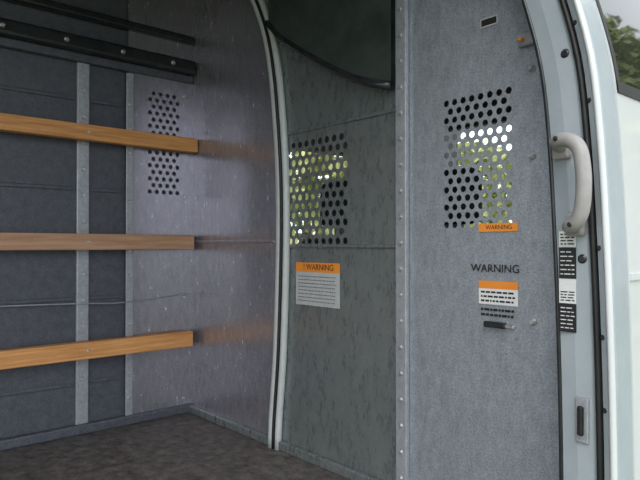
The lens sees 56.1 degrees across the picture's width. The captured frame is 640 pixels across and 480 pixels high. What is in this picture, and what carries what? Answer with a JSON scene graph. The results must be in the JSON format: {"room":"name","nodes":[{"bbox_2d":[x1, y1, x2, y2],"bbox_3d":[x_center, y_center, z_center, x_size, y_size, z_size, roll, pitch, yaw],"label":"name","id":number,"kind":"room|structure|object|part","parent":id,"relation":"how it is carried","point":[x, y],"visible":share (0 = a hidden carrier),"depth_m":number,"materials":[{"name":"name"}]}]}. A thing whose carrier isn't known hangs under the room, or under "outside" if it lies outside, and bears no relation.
{"room":"vehicle interior","nodes":[
{"label":"vehicle interior","id":0,"kind":"room"},
{"bbox_2d":[0,0,178,438],"bbox_3d":[-1.964,-0.184,1.198,3.828,1.720,0.050,1,-1,-41],"label":"wall","id":1,"kind":"structure","parent":0,"point":[27,159],"depth_m":2.08,"materials":[{"name":"grey metal"}]},
{"bbox_2d":[0,62,121,424],"bbox_3d":[-2.019,0.005,1.102,3.420,1.300,0.019,1,-1,-41],"label":"wall frame","id":2,"kind":"structure","parent":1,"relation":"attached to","point":[82,69],"depth_m":2.13,"materials":[{"name":"metal"}]},
{"bbox_2d":[0,293,188,306],"bbox_3d":[-1.200,0.217,1.811,1.790,0.025,0.009,0,-1,-41],"label":"electrical cable","id":3,"kind":"object","parent":2,"relation":"attached to","point":[184,293],"visible":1,"depth_m":2.13,"materials":[{"name":"rubber"}]},
{"bbox_2d":[0,330,192,369],"bbox_3d":[-1.821,0.376,1.222,3.482,0.059,0.054,1,-1,-41],"label":"wooden slat","id":4,"kind":"object","parent":2,"relation":"attached to","point":[11,358],"visible":1,"depth_m":2.09,"materials":[{"name":"brown wood"}]},
{"bbox_2d":[0,232,193,249],"bbox_3d":[-1.819,-0.002,1.228,3.487,0.057,0.054,1,-1,-41],"label":"wooden slat","id":5,"kind":"object","parent":2,"relation":"attached to","point":[8,241],"visible":1,"depth_m":2.10,"materials":[{"name":"brown wood"}]},
{"bbox_2d":[0,113,197,152],"bbox_3d":[-1.814,-0.385,1.237,3.502,0.054,0.054,1,-1,-41],"label":"wooden slat","id":6,"kind":"object","parent":2,"relation":"attached to","point":[11,123],"visible":1,"depth_m":2.10,"materials":[{"name":"brown wood"}]},
{"bbox_2d":[0,403,192,450],"bbox_3d":[-1.945,0.658,1.153,3.808,0.035,0.030,1,-1,-41],"label":"baseboard","id":7,"kind":"structure","parent":1,"relation":"attached to","point":[23,440],"depth_m":2.12,"materials":[{"name":"grey paint"}]},
{"bbox_2d":[0,0,195,83],"bbox_3d":[-1.935,-0.732,1.152,3.804,0.185,0.066,1,-1,-41],"label":"roof rail","id":8,"kind":"object","parent":1,"relation":"attached to","point":[14,35],"visible":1,"depth_m":2.13,"materials":[{"name":"metal"}]},
{"bbox_2d":[128,0,191,413],"bbox_3d":[-0.616,-0.173,2.328,0.271,1.720,0.002,1,-1,-41],"label":"wall panel","id":9,"kind":"object","parent":1,"relation":"attached to","point":[161,378],"visible":0.84,"depth_m":2.33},
{"bbox_2d":[125,73,133,415],"bbox_3d":[-0.712,0.021,2.240,0.028,1.290,0.006,1,-1,-41],"label":"flange","id":10,"kind":"object","parent":9,"relation":"attached to","point":[129,85],"visible":0.89,"depth_m":2.24,"materials":[{"name":"metal"}]},
{"bbox_2d":[128,79,185,399],"bbox_3d":[-0.625,0.016,2.313,0.241,1.238,0.005,1,-1,-42],"label":"bolts","id":11,"kind":"object","parent":9,"relation":"attached to","point":[130,80],"visible":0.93,"depth_m":2.24,"materials":[{"name":"silver metal"}]},
{"bbox_2d":[0,413,348,479],"bbox_3d":[-1.413,0.700,0.562,3.828,0.060,1.720,1,-1,-41],"label":"floor","id":12,"kind":"structure","parent":0,"point":[187,446],"depth_m":1.88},
{"bbox_2d":[192,0,558,479],"bbox_3d":[0.011,-0.178,1.819,0.004,1.720,1.596,1,-1,-41],"label":"wall","id":13,"kind":"structure","parent":12,"relation":"on","point":[483,401],"depth_m":1.63,"materials":[{"name":"metal"}]},
{"bbox_2d":[194,239,274,242],"bbox_3d":[-0.329,0.006,2.200,0.007,0.012,0.540,1,-1,-41],"label":"crease","id":14,"kind":"object","parent":13,"relation":"attached to","point":[266,240],"visible":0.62,"depth_m":2.17,"materials":[{"name":"metal"}]},
{"bbox_3d":[-0.327,-0.174,2.204,0.004,1.720,0.571,1,-1,-41],"label":"panel","id":15,"kind":"part","parent":13,"relation":"part of","materials":[{"name":"metal"}]},
{"bbox_2d":[251,0,279,447],"bbox_3d":[-0.215,-0.166,2.055,0.028,1.700,0.291,1,-1,-41],"label":"tube","id":16,"kind":"object","parent":13,"relation":"attached to","point":[254,5],"visible":0.52,"depth_m":1.96,"materials":[{"name":"paint"}]},
{"bbox_2d":[255,0,282,448],"bbox_3d":[-0.211,-0.166,2.038,0.011,1.700,0.270,1,-1,-41],"label":"seal","id":17,"kind":"object","parent":16,"relation":"attached to","point":[256,1],"visible":0.99,"depth_m":1.95,"materials":[{"name":"black rubber"}]},
{"bbox_2d":[258,0,289,449],"bbox_3d":[-0.194,-0.166,2.034,0.023,1.700,0.283,1,-1,-41],"label":"tube","id":18,"kind":"object","parent":13,"relation":"attached to","point":[274,44],"visible":0.94,"depth_m":1.94,"materials":[{"name":"paint"}]},
{"bbox_2d":[190,405,379,479],"bbox_3d":[0.006,0.667,1.802,0.016,0.030,1.590,1,-1,-41],"label":"flange","id":19,"kind":"object","parent":13,"relation":"attached to","point":[337,468],"visible":1,"depth_m":1.90,"materials":[{"name":"metal"}]},
{"bbox_2d":[296,262,339,308],"bbox_3d":[-0.009,0.136,1.834,0.001,0.133,0.204,1,-1,-41],"label":"warning label","id":20,"kind":"object","parent":13,"relation":"attached to","point":[317,284],"visible":1,"depth_m":1.83,"materials":[{"name":"paper"}]},
{"bbox_2d":[298,275,335,303],"bbox_3d":[-0.011,0.151,1.836,0.001,0.079,0.175,1,-1,-41],"label":"print","id":21,"kind":"object","parent":20,"relation":"attached to","point":[312,289],"depth_m":1.83,"materials":[{"name":"grey paper"}]},
{"bbox_2d":[265,20,392,89],"bbox_3d":[0.005,-0.561,1.779,0.020,0.339,0.542,1,-1,-41],"label":"bead","id":22,"kind":"object","parent":13,"relation":"attached to","point":[373,83],"visible":1,"depth_m":1.73,"materials":[{"name":"paint"}]},
{"bbox_2d":[268,0,394,86],"bbox_3d":[0.018,-0.721,1.792,0.026,0.635,0.542,1,-1,-41],"label":"window","id":23,"kind":"structure","parent":13,"relation":"attached to","point":[357,37],"depth_m":1.71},
{"bbox_3d":[0.040,-0.178,1.787,0.002,1.720,0.540,1,-1,-41],"label":"panel","id":24,"kind":"part","parent":13,"relation":"part of","materials":[{"name":"metal"}]},
{"bbox_2d":[287,107,394,135],"bbox_3d":[0.050,-0.346,1.771,0.007,0.012,0.470,1,-1,-41],"label":"crease","id":25,"kind":"object","parent":13,"relation":"attached to","point":[386,111],"visible":0.94,"depth_m":1.75,"materials":[{"name":"metal"}]},
{"bbox_2d":[290,244,395,247],"bbox_3d":[0.050,0.018,1.768,0.007,0.012,0.470,1,-1,-41],"label":"crease","id":26,"kind":"object","parent":13,"relation":"attached to","point":[291,245],"visible":0.94,"depth_m":1.74,"materials":[{"name":"metal"}]},
{"bbox_2d":[395,0,408,479],"bbox_3d":[0.215,0.010,1.571,0.014,1.340,0.037,1,-1,-41],"label":"flange","id":27,"kind":"object","parent":13,"relation":"attached to","point":[401,18],"visible":0.83,"depth_m":1.56,"materials":[{"name":"metal"}]},
{"bbox_2d":[398,7,402,479],"bbox_3d":[0.208,0.008,1.565,0.005,1.237,0.013,1,-1,-41],"label":"bolts","id":28,"kind":"object","parent":27,"relation":"attached to","point":[400,321],"visible":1,"depth_m":1.56,"materials":[{"name":"silver metal"}]},
{"bbox_2d":[444,87,511,132],"bbox_3d":[0.657,0.038,2.387,1.662,2.020,1.720,1,-1,-41],"label":"holes","id":29,"kind":"object","parent":13,"relation":"in","point":[509,89],"visible":0.02,"depth_m":2.92,"materials":[{"name":"fabric"}]},
{"bbox_2d":[292,133,457,166],"bbox_3d":[0.146,-0.006,3.044,1.762,2.000,0.060,1,-1,-41],"label":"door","id":30,"kind":"structure","parent":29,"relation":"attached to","point":[454,137],"depth_m":2.96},
{"bbox_3d":[0.378,-0.182,1.402,0.002,1.720,0.485,1,-1,-41],"label":"panel","id":31,"kind":"part","parent":13,"relation":"part of","materials":[{"name":"metal"}]},
{"bbox_2d":[480,14,497,28],"bbox_3d":[0.390,-0.505,1.386,0.001,0.021,0.046,1,-1,-41],"label":"plate","id":32,"kind":"object","parent":13,"relation":"attached to","point":[491,20],"visible":1,"depth_m":1.39,"materials":[{"name":"black"}]},
{"bbox_3d":[0.390,-0.505,1.386,0.001,0.015,0.040,1,-1,-41],"label":"plate","id":33,"kind":"part","parent":32,"relation":"part of","materials":[{"name":"black"}]},
{"bbox_2d":[471,264,518,317],"bbox_3d":[0.398,0.115,1.371,0.001,0.119,0.125,1,-1,-41],"label":"warning label","id":34,"kind":"object","parent":13,"relation":"attached to","point":[490,292],"visible":1,"depth_m":1.36,"materials":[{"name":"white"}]},
{"bbox_2d":[481,291,514,317],"bbox_3d":[0.404,0.146,1.364,0.001,0.057,0.088,1,-1,-41],"label":"print","id":35,"kind":"object","parent":34,"relation":"attached to","point":[506,298],"depth_m":1.36,"materials":[{"name":"black"}]},
{"bbox_2d":[479,223,517,231],"bbox_3d":[0.404,-0.029,1.365,0.001,0.019,0.101,1,-1,-41],"label":"warning label","id":36,"kind":"object","parent":13,"relation":"attached to","point":[489,227],"visible":1,"depth_m":1.36,"materials":[{"name":"orange paper"}]},
{"bbox_2d":[483,321,514,328],"bbox_3d":[0.404,0.193,1.355,0.013,0.014,0.075,1,-1,-41],"label":"latch","id":37,"kind":"object","parent":13,"relation":"attached to","point":[491,324],"depth_m":1.35,"materials":[{"name":"paint"}]},
{"bbox_2d":[528,65,536,324],"bbox_3d":[0.458,-0.098,1.298,0.010,0.566,0.016,1,-1,-41],"label":"bolt","id":38,"kind":"object","parent":13,"relation":"attached to","point":[531,68],"visible":1,"depth_m":1.29,"materials":[{"name":"silver metal"}]},
{"bbox_2d":[526,0,632,479],"bbox_3d":[0.402,0.076,1.228,0.174,2.200,0.415,1,-1,-41],"label":"door frame","id":39,"kind":"structure","parent":13,"relation":"in","point":[547,17],"depth_m":1.11,"materials":[{"name":"white metal"}]},
{"bbox_2d":[521,0,563,479],"bbox_3d":[0.369,0.087,1.263,0.015,2.180,0.303,1,-1,-41],"label":"seal","id":40,"kind":"object","parent":39,"relation":"attached to","point":[543,84],"visible":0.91,"depth_m":1.16,"materials":[{"name":"rubber"}]},
{"bbox_2d":[559,231,575,332],"bbox_3d":[0.467,0.078,1.131,0.001,0.190,0.033,1,-1,-41],"label":"sticker","id":41,"kind":"object","parent":39,"relation":"attached to","point":[567,256],"visible":0.99,"depth_m":1.13,"materials":[{"name":"black paper"}]},
{"bbox_2d":[560,251,574,328],"bbox_3d":[0.467,0.094,1.131,0.001,0.145,0.027,1,-1,-41],"label":"print","id":42,"kind":"object","parent":41,"relation":"attached to","point":[567,258],"depth_m":1.13},
{"bbox_2d":[560,234,574,300],"bbox_3d":[0.467,0.051,1.131,0.001,0.127,0.027,1,-1,-41],"label":"print","id":43,"kind":"object","parent":41,"relation":"attached to","point":[567,255],"depth_m":1.13,"materials":[{"name":"white"}]},
{"bbox_3d":[0.457,-0.102,1.093,0.077,0.190,0.098,1,-1,-41],"label":"grab handle","id":44,"kind":"part","parent":39,"relation":"part of","materials":[{"name":"white plastic"}]},
{"bbox_2d":[560,49,589,428],"bbox_3d":[0.476,-0.005,1.123,0.003,0.718,0.053,1,-1,-41],"label":"caps","id":45,"kind":"object","parent":39,"relation":"attached to","point":[582,258],"visible":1,"depth_m":1.12,"materials":[{"name":"paint"}]},
{"bbox_2d":[559,0,603,479],"bbox_3d":[0.412,0.086,1.197,0.017,2.180,0.304,1,-1,-41],"label":"seal","id":46,"kind":"object","parent":39,"relation":"attached to","point":[565,9],"visible":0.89,"depth_m":1.09,"materials":[{"name":"black rubber"}]},
{"bbox_2d":[575,396,588,444],"bbox_3d":[0.481,0.333,1.105,0.015,0.085,0.026,1,-1,-41],"label":"strike plate","id":47,"kind":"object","parent":39,"relation":"attached to","point":[581,403],"depth_m":1.10,"materials":[{"name":"silver metal"}]},
{"bbox_2d":[573,20,606,413],"bbox_3d":[0.492,-0.050,1.093,0.004,0.722,0.063,1,-1,-41],"label":"plug","id":48,"kind":"object","parent":39,"relation":"attached to","point":[602,337],"visible":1,"depth_m":1.08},
{"bbox_2d":[573,0,617,479],"bbox_3d":[0.421,0.086,1.168,0.015,2.180,0.303,1,-1,-41],"label":"rim","id":49,"kind":"object","parent":39,"relation":"attached to","point":[577,3],"visible":1,"depth_m":1.06,"materials":[{"name":"white paint"}]},
{"bbox_2d":[593,0,639,91],"bbox_3d":[1.128,-0.606,1.804,1.732,0.665,0.253,1,-1,-41],"label":"front door","id":50,"kind":"structure","parent":39,"relation":"attached to","point":[622,17],"depth_m":1.23,"materials":[{"name":"white paint"}]},
{"bbox_3d":[0.479,-0.611,1.234,0.004,0.665,0.253,1,-1,-41],"label":"frame","id":51,"kind":"part","parent":50,"relation":"part of","materials":[{"name":"white paint"}]},
{"bbox_2d":[595,0,619,88],"bbox_3d":[0.505,-0.551,1.217,0.014,0.545,0.196,1,-1,-41],"label":"seal","id":52,"kind":"object","parent":50,"relation":"attached to","point":[616,72],"depth_m":1.15,"materials":[{"name":"black rubber"}]},
{"bbox_2d":[615,92,639,479],"bbox_3d":[1.214,0.428,1.695,1.732,1.405,0.050,1,-1,-41],"label":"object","id":53,"kind":"structure","parent":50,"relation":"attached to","point":[628,109],"depth_m":1.13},
{"bbox_2d":[616,80,639,100],"bbox_3d":[1.207,-0.285,1.714,1.728,0.023,0.023,1,-1,-41],"label":"belt rubber","id":54,"kind":"object","parent":53,"relation":"attached to","point":[624,89],"visible":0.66,"depth_m":1.17,"materials":[{"name":"black rubber"}]},
{"bbox_2d":[629,273,639,279],"bbox_3d":[1.222,0.075,1.692,1.730,0.012,0.020,1,-1,-41],"label":"swage","id":55,"kind":"object","parent":53,"relation":"attached to","point":[636,276],"visible":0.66,"depth_m":1.12,"materials":[{"name":"white paint"}]},
{"bbox_2d":[302,180,347,243],"bbox_3d":[0.272,0.387,2.338,0.600,1.200,0.420,1,-1,-41],"label":"seat","id":56,"kind":"object","parent":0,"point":[345,202],"visible":0.14,"depth_m":2.17,"materials":[{"name":"fabric"}]},
{"bbox_3d":[0.095,0.336,2.184,0.130,0.700,0.420,1,-1,-41],"label":"backrest","id":57,"kind":"part","parent":56,"relation":"part of","materials":[{"name":"fabric"}]},
{"bbox_3d":[0.092,-0.029,2.184,0.020,0.070,0.100,1,-1,-41],"label":"headrest post","id":58,"kind":"part","parent":56,"relation":"part of","materials":[{"name":"metal"}]},
{"bbox_2d":[444,167,481,227],"bbox_3d":[0.576,0.384,1.993,0.600,1.200,0.420,1,-1,-41],"label":"seat","id":59,"kind":"object","parent":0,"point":[463,170],"visible":0.07,"depth_m":1.76,"materials":[{"name":"fabric"}]},
{"bbox_3d":[0.395,-0.033,1.838,0.020,0.070,0.100,1,-1,-41],"label":"headrest post","id":60,"kind":"part","parent":59,"relation":"part of","materials":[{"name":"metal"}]},
{"bbox_2d":[517,30,532,47],"bbox_3d":[0.444,-0.438,1.300,0.032,0.030,0.040,1,-1,-41],"label":"hook","id":61,"kind":"object","parent":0,"point":[524,39],"depth_m":1.30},
{"label":"outside","id":62,"kind":"structure","parent":0,"visible":0},
{"bbox_3d":[7.513,1.480,6.586,100.000,0.100,80.000,1,-1,-41],"label":"ground","id":63,"kind":"structure","parent":62,"visible":0},
{"bbox_2d":[289,137,511,243],"bbox_3d":[-0.136,-0.380,10.798,14.288,4.065,1.985,1,-1,-41],"label":"hedge","id":64,"kind":"object","parent":63,"relation":"on","point":[467,144],"visible":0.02,"depth_m":11.36,"materials":[{"name":"green plant"}]}
]}

